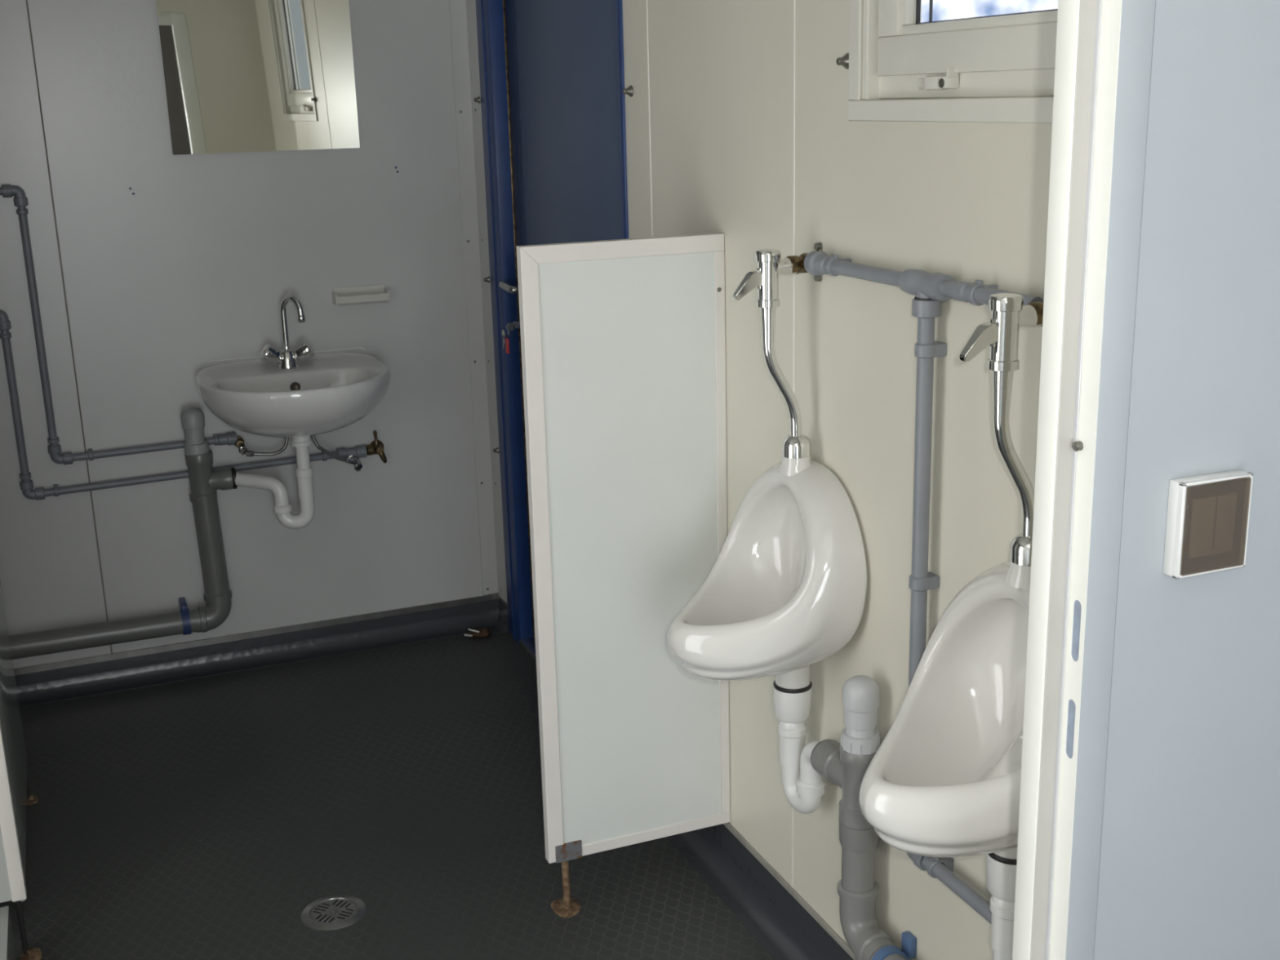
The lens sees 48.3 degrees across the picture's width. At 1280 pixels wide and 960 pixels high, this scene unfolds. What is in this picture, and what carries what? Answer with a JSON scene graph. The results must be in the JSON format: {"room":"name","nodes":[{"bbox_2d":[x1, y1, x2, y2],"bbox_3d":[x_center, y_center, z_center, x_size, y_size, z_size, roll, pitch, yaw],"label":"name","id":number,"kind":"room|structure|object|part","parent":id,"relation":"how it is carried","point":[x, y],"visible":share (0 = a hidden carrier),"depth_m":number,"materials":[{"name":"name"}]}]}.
{"room":"public restroom","nodes":[
{"label":"public restroom","id":0,"kind":"room"},
{"bbox_2d":[0,0,497,668],"bbox_3d":[-1.547,-0.553,3.845,2.535,2.350,0.061,-7,16,-21],"label":"wall","id":1,"kind":"structure","parent":0,"point":[178,273],"depth_m":4.01,"materials":[{"name":"grey paint"}]},
{"bbox_2d":[0,184,237,464],"bbox_3d":[-1.897,-0.367,3.691,1.592,0.757,0.038,-7,16,-21],"label":"pipe","id":2,"kind":"object","parent":1,"relation":"attached to","point":[20,201],"visible":1,"depth_m":3.84,"materials":[{"name":"grey plastic"}]},
{"bbox_2d":[234,435,247,454],"bbox_3d":[-1.136,-0.096,4.052,0.033,0.048,0.082,-7,16,-21],"label":"angle valve","id":3,"kind":"object","parent":2,"relation":"attached to","point":[239,443],"visible":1,"depth_m":4.03,"materials":[{"name":"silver metal"}]},
{"bbox_3d":[-1.124,-0.088,4.030,0.026,0.029,0.031,-7,16,-21],"label":"valve knob","id":4,"kind":"part","parent":3,"relation":"part of","materials":[{"name":"silver metal"}]},
{"bbox_2d":[245,437,288,457],"bbox_3d":[-1.058,-0.108,4.052,0.128,0.084,0.018,-5,15,-13],"label":"supply hose","id":5,"kind":"object","parent":3,"relation":"attached to","point":[249,453],"visible":0.96,"depth_m":4.06,"materials":[{"name":"metal"}]},
{"bbox_2d":[8,408,237,659],"bbox_3d":[-1.866,0.200,3.791,1.563,0.654,0.079,-7,16,-21],"label":"drain pipe","id":6,"kind":"object","parent":1,"relation":"attached to","point":[204,482],"visible":1,"depth_m":4.00,"materials":[{"name":"plastic"}]},
{"bbox_2d":[198,605,207,632],"bbox_3d":[-1.258,0.400,4.100,0.018,0.077,0.077,-7,16,-21],"label":"socket","id":7,"kind":"object","parent":6,"relation":"attached to","point":[202,611],"depth_m":4.07,"materials":[{"name":"plastic"}]},
{"bbox_2d":[208,467,233,490],"bbox_3d":[-1.193,0.000,4.021,0.082,0.062,0.062,-7,16,-21],"label":"socket","id":8,"kind":"object","parent":6,"relation":"attached to","point":[222,479],"depth_m":4.00,"materials":[{"name":"plastic"}]},
{"bbox_2d":[0,310,367,500],"bbox_3d":[-1.722,-0.192,3.810,1.957,0.530,0.038,-7,16,-21],"label":"pipe","id":9,"kind":"object","parent":1,"relation":"attached to","point":[26,485],"visible":0.93,"depth_m":3.91,"materials":[{"name":"grey plastic"}]},
{"bbox_2d":[347,454,362,471],"bbox_3d":[-0.838,-0.050,4.190,0.033,0.048,0.082,-7,16,-21],"label":"angle valve","id":10,"kind":"object","parent":9,"relation":"attached to","point":[357,464],"visible":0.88,"depth_m":4.16,"materials":[{"name":"silver metal"}]},
{"bbox_2d":[311,435,354,464],"bbox_3d":[-0.892,-0.100,4.105,0.135,0.137,0.018,-12,18,-33],"label":"supply hose","id":11,"kind":"object","parent":10,"relation":"attached to","point":[350,461],"visible":0.96,"depth_m":4.11,"materials":[{"name":"metal"}]},
{"bbox_3d":[-0.826,-0.042,4.168,0.026,0.029,0.031,-7,16,-21],"label":"valve knob","id":12,"kind":"part","parent":10,"relation":"part of","materials":[{"name":"silver metal"}]},
{"bbox_2d":[365,431,386,463],"bbox_3d":[-0.784,-0.098,4.225,0.059,0.099,0.045,-7,16,-21],"label":"tap","id":13,"kind":"object","parent":9,"relation":"attached to","point":[376,446],"visible":1,"depth_m":4.22,"materials":[{"name":"gold metal"}]},
{"bbox_3d":[-0.780,-0.123,4.220,0.018,0.047,0.017,-7,16,-21],"label":"stem","id":14,"kind":"part","parent":13,"relation":"part of","materials":[{"name":"gold metal"}]},
{"bbox_2d":[178,596,191,635],"bbox_3d":[-1.308,0.395,4.096,0.022,0.088,0.110,-7,16,-21],"label":"clamp","id":15,"kind":"object","parent":1,"relation":"attached to","point":[184,609],"visible":0.91,"depth_m":4.06,"materials":[{"name":"blue plastic"}]},
{"bbox_2d":[13,593,498,706],"bbox_3d":[-1.528,0.553,4.072,2.365,0.095,0.060,-7,16,-21],"label":"baseboard","id":16,"kind":"structure","parent":1,"relation":"attached to","point":[53,682],"depth_m":4.23,"materials":[{"name":"grey plastic"}]},
{"bbox_2d":[155,0,359,155],"bbox_3d":[-1.031,-1.195,3.851,0.507,0.600,0.009,-8,16,-23],"label":"mirror","id":17,"kind":"object","parent":1,"relation":"attached to","point":[241,76],"visible":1,"depth_m":3.87,"materials":[{"name":"silver glass"}]},
{"bbox_2d":[195,346,391,437],"bbox_3d":[-0.933,-0.216,3.906,0.515,0.192,0.454,-7,16,-21],"label":"washbasin","id":18,"kind":"object","parent":1,"relation":"attached to","point":[326,393],"visible":1,"depth_m":3.81,"materials":[{"name":"ceramic"}]},
{"bbox_2d":[235,435,315,528],"bbox_3d":[-1.032,-0.001,3.998,0.252,0.282,0.074,1,15,9],"label":"trap","id":19,"kind":"object","parent":18,"relation":"attached to","point":[282,508],"visible":0.95,"depth_m":3.98,"materials":[{"name":"white plastic"}]},
{"bbox_2d":[235,471,288,506],"bbox_3d":[-1.069,0.028,4.013,0.174,0.093,0.040,4,16,19],"label":"pipe","id":20,"kind":"object","parent":19,"relation":"attached to","point":[279,491],"depth_m":3.99,"materials":[{"name":"white plastic"}]},
{"bbox_2d":[289,435,313,447],"bbox_3d":[-0.940,-0.117,3.957,0.062,0.042,0.062,-7,16,-21],"label":"outlet","id":21,"kind":"object","parent":19,"relation":"attached to","point":[306,441],"depth_m":3.94,"materials":[{"name":"white plastic"}]},
{"bbox_2d":[259,295,315,368],"bbox_3d":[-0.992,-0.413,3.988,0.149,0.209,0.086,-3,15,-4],"label":"mixer tap","id":22,"kind":"object","parent":18,"relation":"on","point":[286,358],"visible":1,"depth_m":3.99,"materials":[{"name":"silver metal"}]},
{"bbox_3d":[-0.967,-0.436,3.972,0.086,0.158,0.018,8,18,32],"label":"spout","id":23,"kind":"part","parent":22,"relation":"part of","materials":[{"name":"silver metal"}]},
{"bbox_2d":[331,284,390,306],"bbox_3d":[-0.802,-0.531,4.100,0.156,0.047,0.058,-7,16,-21],"label":"soap dish","id":24,"kind":"object","parent":1,"relation":"attached to","point":[368,294],"visible":1,"depth_m":4.09,"materials":[{"name":"white plastic"}]},
{"bbox_2d":[0,632,773,959],"bbox_3d":[-0.175,1.252,1.638,3.050,0.060,5.890,-7,16,-21],"label":"floor","id":25,"kind":"structure","parent":0,"point":[199,818],"depth_m":3.25,"materials":[{"name":"plastic"}]},
{"bbox_2d":[0,580,38,902],"bbox_3d":[-1.372,-0.096,2.899,0.031,1.950,0.680,-7,16,-21],"label":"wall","id":26,"kind":"structure","parent":25,"relation":"on","point":[10,713],"depth_m":3.10,"materials":[{"name":"laminate"}]},
{"bbox_2d":[0,906,17,959],"bbox_3d":[-1.097,0.961,2.454,0.024,0.125,0.685,-7,16,-21],"label":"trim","id":27,"kind":"structure","parent":26,"relation":"attached to","point":[7,948],"depth_m":2.68,"materials":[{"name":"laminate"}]},
{"bbox_3d":[-1.473,0.715,3.414,0.010,0.118,0.010,-7,16,-21],"label":"post","id":28,"kind":"part","parent":26,"relation":"part of","materials":[{"name":"metal"}]},
{"bbox_3d":[-1.466,0.766,3.431,0.031,0.014,0.038,-7,16,-21],"label":"foot plate","id":29,"kind":"part","parent":26,"relation":"part of","materials":[{"name":"brown metal"}]},
{"bbox_2d":[0,720,41,959],"bbox_3d":[-1.668,0.053,2.373,1.006,1.950,0.048,-7,16,-21],"label":"divider","id":30,"kind":"object","parent":25,"relation":"on","point":[12,881],"visible":1,"depth_m":2.73,"materials":[{"name":"laminate"}]},
{"bbox_3d":[-1.228,-0.069,2.532,0.026,1.820,0.029,-7,16,-21],"label":"edge trim","id":31,"kind":"part","parent":30,"relation":"part of","materials":[{"name":"white plastic"}]},
{"bbox_3d":[-1.208,0.867,2.784,0.010,0.138,0.010,-7,16,-21],"label":"post","id":32,"kind":"part","parent":30,"relation":"part of","materials":[{"name":"grey metal"}]},
{"bbox_3d":[-1.196,0.929,2.798,0.040,0.014,0.048,-7,16,-21],"label":"foot plate","id":33,"kind":"part","parent":30,"relation":"part of","materials":[{"name":"gold metal"}]},
{"bbox_2d":[300,894,366,930],"bbox_3d":[-0.629,0.885,2.925,0.132,0.004,0.132,-7,16,-21],"label":"floor drain","id":34,"kind":"object","parent":25,"relation":"on","point":[338,911],"visible":1,"depth_m":2.92,"materials":[{"name":"metal"}]},
{"bbox_2d":[464,626,490,637],"bbox_3d":[-0.508,0.468,4.396,0.106,0.037,0.059,-13,19,-36],"label":"litter","id":35,"kind":"object","parent":25,"relation":"on","point":[484,632],"visible":1,"depth_m":4.39,"materials":[{"name":"brown"}]},
{"bbox_2d":[516,232,730,917],"bbox_3d":[-0.019,0.207,2.800,0.401,1.347,0.068,-7,16,-21],"label":"divider","id":36,"kind":"object","parent":25,"relation":"on","point":[623,341],"depth_m":2.74,"materials":[{"name":"laminate"}]},
{"bbox_3d":[-0.187,0.172,2.707,0.032,1.222,0.024,-7,16,-21],"label":"edge trim","id":37,"kind":"part","parent":36,"relation":"part of","materials":[{"name":"white plastic"}]},
{"bbox_3d":[-0.150,0.869,2.916,0.056,0.014,0.068,-7,16,-21],"label":"foot plate","id":38,"kind":"part","parent":36,"relation":"part of","materials":[{"name":"brown metal"}]},
{"bbox_3d":[-0.150,0.813,2.890,0.015,0.133,0.018,2,15,11],"label":"post","id":39,"kind":"part","parent":36,"relation":"part of","materials":[{"name":"brown metal"}]},
{"bbox_3d":[-0.031,-0.425,2.619,0.400,0.032,0.024,-7,16,-21],"label":"edge trim","id":40,"kind":"part","parent":36,"relation":"part of","materials":[{"name":"white plastic"}]},
{"bbox_3d":[0.000,0.729,2.929,0.400,0.022,0.024,-7,16,-21],"label":"edge trim","id":41,"kind":"part","parent":36,"relation":"part of","materials":[{"name":"white plastic"}]},
{"bbox_3d":[0.160,0.131,2.843,0.020,1.169,0.024,-7,16,-21],"label":"edge trim","id":42,"kind":"part","parent":36,"relation":"part of","materials":[{"name":"white plastic"}]},
{"bbox_2d":[622,0,1052,959],"bbox_3d":[0.143,-0.327,2.838,0.057,2.350,3.130,-7,16,-21],"label":"wall","id":43,"kind":"structure","parent":0,"point":[739,127],"depth_m":2.32,"materials":[{"name":"beige paint"}]},
{"bbox_2d":[473,96,479,103],"bbox_3d":[-0.460,-1.076,4.037,0.020,0.024,0.024,-7,16,-21],"label":"bolt","id":44,"kind":"object","parent":43,"relation":"attached to","point":[476,100],"visible":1,"depth_m":4.03,"materials":[{"name":"silver metal"}]},
{"bbox_2d":[448,0,507,604],"bbox_3d":[-0.480,-0.714,4.163,0.053,2.259,0.104,-7,16,-21],"label":"trim","id":45,"kind":"structure","parent":43,"relation":"attached to","point":[463,18],"depth_m":4.24,"materials":[{"name":"grey metal"}]},
{"bbox_2d":[483,275,489,283],"bbox_3d":[-0.447,-0.586,4.170,0.020,0.024,0.024,-7,16,-21],"label":"bolt","id":46,"kind":"object","parent":43,"relation":"attached to","point":[485,279],"visible":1,"depth_m":4.16,"materials":[{"name":"silver metal"}]},
{"bbox_2d":[493,446,498,453],"bbox_3d":[-0.433,-0.089,4.301,0.020,0.024,0.024,-7,16,-21],"label":"bolt","id":47,"kind":"object","parent":43,"relation":"attached to","point":[496,450],"visible":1,"depth_m":4.30,"materials":[{"name":"silver metal"}]},
{"bbox_2d":[489,595,509,635],"bbox_3d":[-0.452,0.421,4.465,0.060,0.090,0.108,-7,16,-21],"label":"baseboard","id":48,"kind":"structure","parent":43,"relation":"attached to","point":[501,625],"depth_m":4.46,"materials":[{"name":"grey plastic"}]},
{"bbox_2d":[475,0,628,663],"bbox_3d":[-0.192,-0.428,3.690,0.111,2.120,1.090,-7,16,-21],"label":"door","id":49,"kind":"structure","parent":43,"relation":"in","point":[552,72],"depth_m":3.77,"materials":[{"name":"blue paint"}]},
{"bbox_3d":[-0.353,-0.539,3.990,0.057,0.028,0.111,-7,16,-21],"label":"lever handle","id":50,"kind":"part","parent":49,"relation":"part of","materials":[{"name":"metal"}]},
{"bbox_2d":[502,320,519,354],"bbox_3d":[-0.353,-0.401,3.990,0.054,0.089,0.051,-7,16,-21],"label":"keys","id":51,"kind":"object","parent":49,"relation":"hanging from","point":[510,326],"visible":0.99,"depth_m":3.97,"materials":[{"name":"silver metal"}]},
{"bbox_2d":[622,85,633,97],"bbox_3d":[-0.027,-0.820,3.007,0.020,0.024,0.024,-7,16,-21],"label":"bolt","id":52,"kind":"object","parent":43,"relation":"attached to","point":[629,91],"visible":1,"depth_m":3.00,"materials":[{"name":"silver metal"}]},
{"bbox_2d":[667,822,855,959],"bbox_3d":[0.334,0.887,2.598,0.060,0.120,1.875,-7,16,-21],"label":"baseboard","id":53,"kind":"structure","parent":43,"relation":"attached to","point":[772,911],"depth_m":2.86,"materials":[{"name":"grey plastic"}]},
{"bbox_2d":[667,456,866,688],"bbox_3d":[0.180,0.171,2.441,0.284,0.423,0.354,-7,16,-21],"label":"urinal","id":54,"kind":"object","parent":43,"relation":"attached to","point":[784,591],"visible":0.98,"depth_m":2.38,"materials":[{"name":"ceramic"}]},
{"bbox_2d":[733,248,810,458],"bbox_3d":[0.219,-0.205,2.360,0.139,0.352,0.049,-7,16,-21],"label":"valve","id":55,"kind":"object","parent":54,"relation":"attached to","point":[796,445],"visible":0.99,"depth_m":2.33,"materials":[{"name":"silver metal"}]},
{"bbox_3d":[0.175,-0.316,2.313,0.050,0.044,0.019,-7,16,-21],"label":"lever","id":56,"kind":"part","parent":55,"relation":"part of","materials":[{"name":"silver metal"}]},
{"bbox_3d":[0.240,-0.349,2.332,0.044,0.029,0.029,-7,16,-21],"label":"inlet arm","id":57,"kind":"part","parent":55,"relation":"part of","materials":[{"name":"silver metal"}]},
{"bbox_2d":[773,680,825,813],"bbox_3d":[0.293,0.485,2.512,0.069,0.238,0.172,-7,16,-21],"label":"trap","id":58,"kind":"object","parent":54,"relation":"attached to","point":[804,788],"visible":0.84,"depth_m":2.52,"materials":[{"name":"white plastic"}]},
{"bbox_2d":[773,685,812,723],"bbox_3d":[0.272,0.395,2.537,0.069,0.062,0.069,-7,16,-21],"label":"coupling","id":59,"kind":"object","parent":58,"relation":"on","point":[790,705],"depth_m":2.51,"materials":[{"name":"white plastic"}]},
{"bbox_2d":[786,242,822,281],"bbox_3d":[0.271,-0.356,2.341,0.061,0.065,0.035,-7,16,-21],"label":"pipe fitting","id":60,"kind":"object","parent":43,"relation":"attached to","point":[797,262],"depth_m":2.33,"materials":[{"name":"gold metal"}]},
{"bbox_2d":[835,53,848,69],"bbox_3d":[0.312,-0.644,2.195,0.020,0.024,0.024,-7,16,-21],"label":"bolt","id":61,"kind":"object","parent":43,"relation":"attached to","point":[844,60],"visible":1,"depth_m":2.19,"materials":[{"name":"silver metal"}]},
{"bbox_2d":[871,931,916,959],"bbox_3d":[0.413,0.788,2.336,0.078,0.080,0.026,-7,16,-21],"label":"clamp","id":62,"kind":"object","parent":43,"relation":"attached to","point":[908,941],"visible":0.98,"depth_m":2.33,"materials":[{"name":"blue plastic"}]},
{"bbox_2d":[804,250,1043,924],"bbox_3d":[0.481,0.186,1.998,0.048,0.926,0.972,-7,16,-21],"label":"pipe","id":63,"kind":"object","parent":43,"relation":"attached to","point":[930,289],"visible":0.83,"depth_m":2.08,"materials":[{"name":"grey plastic"}]},
{"bbox_2d":[859,560,1031,859],"bbox_3d":[0.420,0.318,1.871,0.284,0.423,0.354,-7,16,-21],"label":"urinal","id":64,"kind":"object","parent":43,"relation":"attached to","point":[944,780],"visible":0.54,"depth_m":1.94,"materials":[{"name":"ceramic"}]},
{"bbox_2d":[959,293,1042,566],"bbox_3d":[0.460,-0.058,1.791,0.139,0.352,0.049,-7,16,-21],"label":"valve","id":65,"kind":"object","parent":64,"relation":"attached to","point":[1008,313],"visible":0.84,"depth_m":1.76,"materials":[{"name":"silver metal"}]},
{"bbox_3d":[0.415,-0.169,1.744,0.050,0.044,0.019,-7,16,-21],"label":"lever","id":66,"kind":"part","parent":65,"relation":"part of","materials":[{"name":"silver metal"}]},
{"bbox_3d":[0.480,-0.202,1.763,0.044,0.029,0.029,-7,16,-21],"label":"inlet arm","id":67,"kind":"part","parent":65,"relation":"part of","materials":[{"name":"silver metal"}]},
{"bbox_2d":[986,853,1017,959],"bbox_3d":[0.533,0.632,1.943,0.069,0.238,0.172,-7,16,-21],"label":"trap","id":68,"kind":"object","parent":64,"relation":"attached to","point":[1001,872],"visible":0.38,"depth_m":1.96,"materials":[{"name":"white plastic"}]},
{"bbox_2d":[986,853,1016,902],"bbox_3d":[0.512,0.541,1.968,0.069,0.062,0.069,-7,16,-21],"label":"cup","id":69,"kind":"object","parent":68,"relation":"on","point":[1001,872],"depth_m":1.94,"materials":[{"name":"white plastic"}]},
{"bbox_2d":[848,0,1057,123],"bbox_3d":[0.475,-0.807,1.842,0.081,0.666,0.658,-7,16,-21],"label":"window","id":70,"kind":"structure","parent":43,"relation":"in","point":[989,60],"depth_m":1.98,"materials":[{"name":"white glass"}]},
{"bbox_3d":[0.472,-0.808,1.841,0.038,0.540,0.552,-7,16,-21],"label":"sash","id":71,"kind":"part","parent":70,"relation":"part of","materials":[{"name":"white plastic"}]},
{"bbox_2d":[1026,302,1043,326],"bbox_3d":[0.511,-0.209,1.771,0.061,0.065,0.035,-7,16,-21],"label":"pipe fitting","id":72,"kind":"object","parent":43,"relation":"attached to","point":[1038,306],"depth_m":1.75,"materials":[{"name":"gold metal"}]},
{"bbox_2d":[1093,0,1279,959],"bbox_3d":[-0.100,0.136,1.139,3.000,2.350,0.055,-7,16,-21],"label":"wall","id":73,"kind":"structure","parent":0,"point":[1189,865],"depth_m":1.35,"materials":[{"name":"grey paint"}]},
{"bbox_2d":[1012,0,1155,959],"bbox_3d":[-0.060,0.286,1.194,1.077,2.030,0.057,-7,16,-21],"label":"door frame","id":74,"kind":"structure","parent":73,"relation":"in","point":[1104,49],"depth_m":1.30,"materials":[{"name":"white metal"}]},
{"bbox_3d":[-0.060,0.286,1.194,1.077,2.030,0.057,-7,16,-21],"label":"frame","id":75,"kind":"part","parent":74,"relation":"part of","materials":[{"name":"white metal"}]},
{"bbox_3d":[0.431,0.230,1.356,0.036,2.030,0.004,-7,16,-21],"label":"architrave","id":76,"kind":"part","parent":74,"relation":"part of","materials":[{"name":"white metal"}]},
{"bbox_2d":[1163,469,1253,578],"bbox_3d":[0.534,0.041,1.339,0.083,0.092,0.022,-7,16,-21],"label":"light switch","id":77,"kind":"object","parent":73,"relation":"attached to","point":[1207,517],"visible":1,"depth_m":1.33,"materials":[{"name":"white plastic"}]},
{"bbox_3d":[0.535,0.042,1.336,0.075,0.086,0.001,-7,16,-21],"label":"plate","id":78,"kind":"part","parent":77,"relation":"part of","materials":[{"name":"plastic"}]},
{"bbox_3d":[-0.406,0.168,1.052,2.365,2.350,0.004,-7,16,-21],"label":"wall","id":79,"kind":"structure","parent":0,"visible":0},
{"bbox_2d":[810,675,906,959],"bbox_3d":[0.491,0.647,2.070,0.069,0.516,0.901,-7,16,-21],"label":"drain pipe","id":80,"kind":"object","parent":79,"relation":"attached to","point":[845,764],"visible":0.93,"depth_m":2.35,"materials":[{"name":"grey plastic"}]},
{"bbox_2d":[810,739,842,788],"bbox_3d":[0.341,0.487,2.402,0.063,0.063,0.111,-7,16,-21],"label":"socket","id":81,"kind":"object","parent":80,"relation":"attached to","point":[825,759],"depth_m":2.40,"materials":[{"name":"grey plastic"}]},
{"bbox_2d":[837,879,878,902],"bbox_3d":[0.367,0.689,2.404,0.069,0.018,0.069,-7,16,-21],"label":"socket","id":82,"kind":"object","parent":80,"relation":"attached to","point":[848,892],"depth_m":2.38,"materials":[{"name":"grey plastic"}]},
{"bbox_2d":[838,819,878,853],"bbox_3d":[0.365,0.587,2.376,0.067,0.044,0.067,-7,16,-21],"label":"socket","id":83,"kind":"object","parent":80,"relation":"attached to","point":[855,837],"depth_m":2.35,"materials":[{"name":"grey plastic"}]},
{"bbox_2d":[853,928,894,959],"bbox_3d":[0.391,0.782,2.375,0.069,0.069,0.024,-7,16,-21],"label":"socket","id":84,"kind":"object","parent":80,"relation":"attached to","point":[865,940],"depth_m":2.36,"materials":[{"name":"grey plastic"}]}
]}

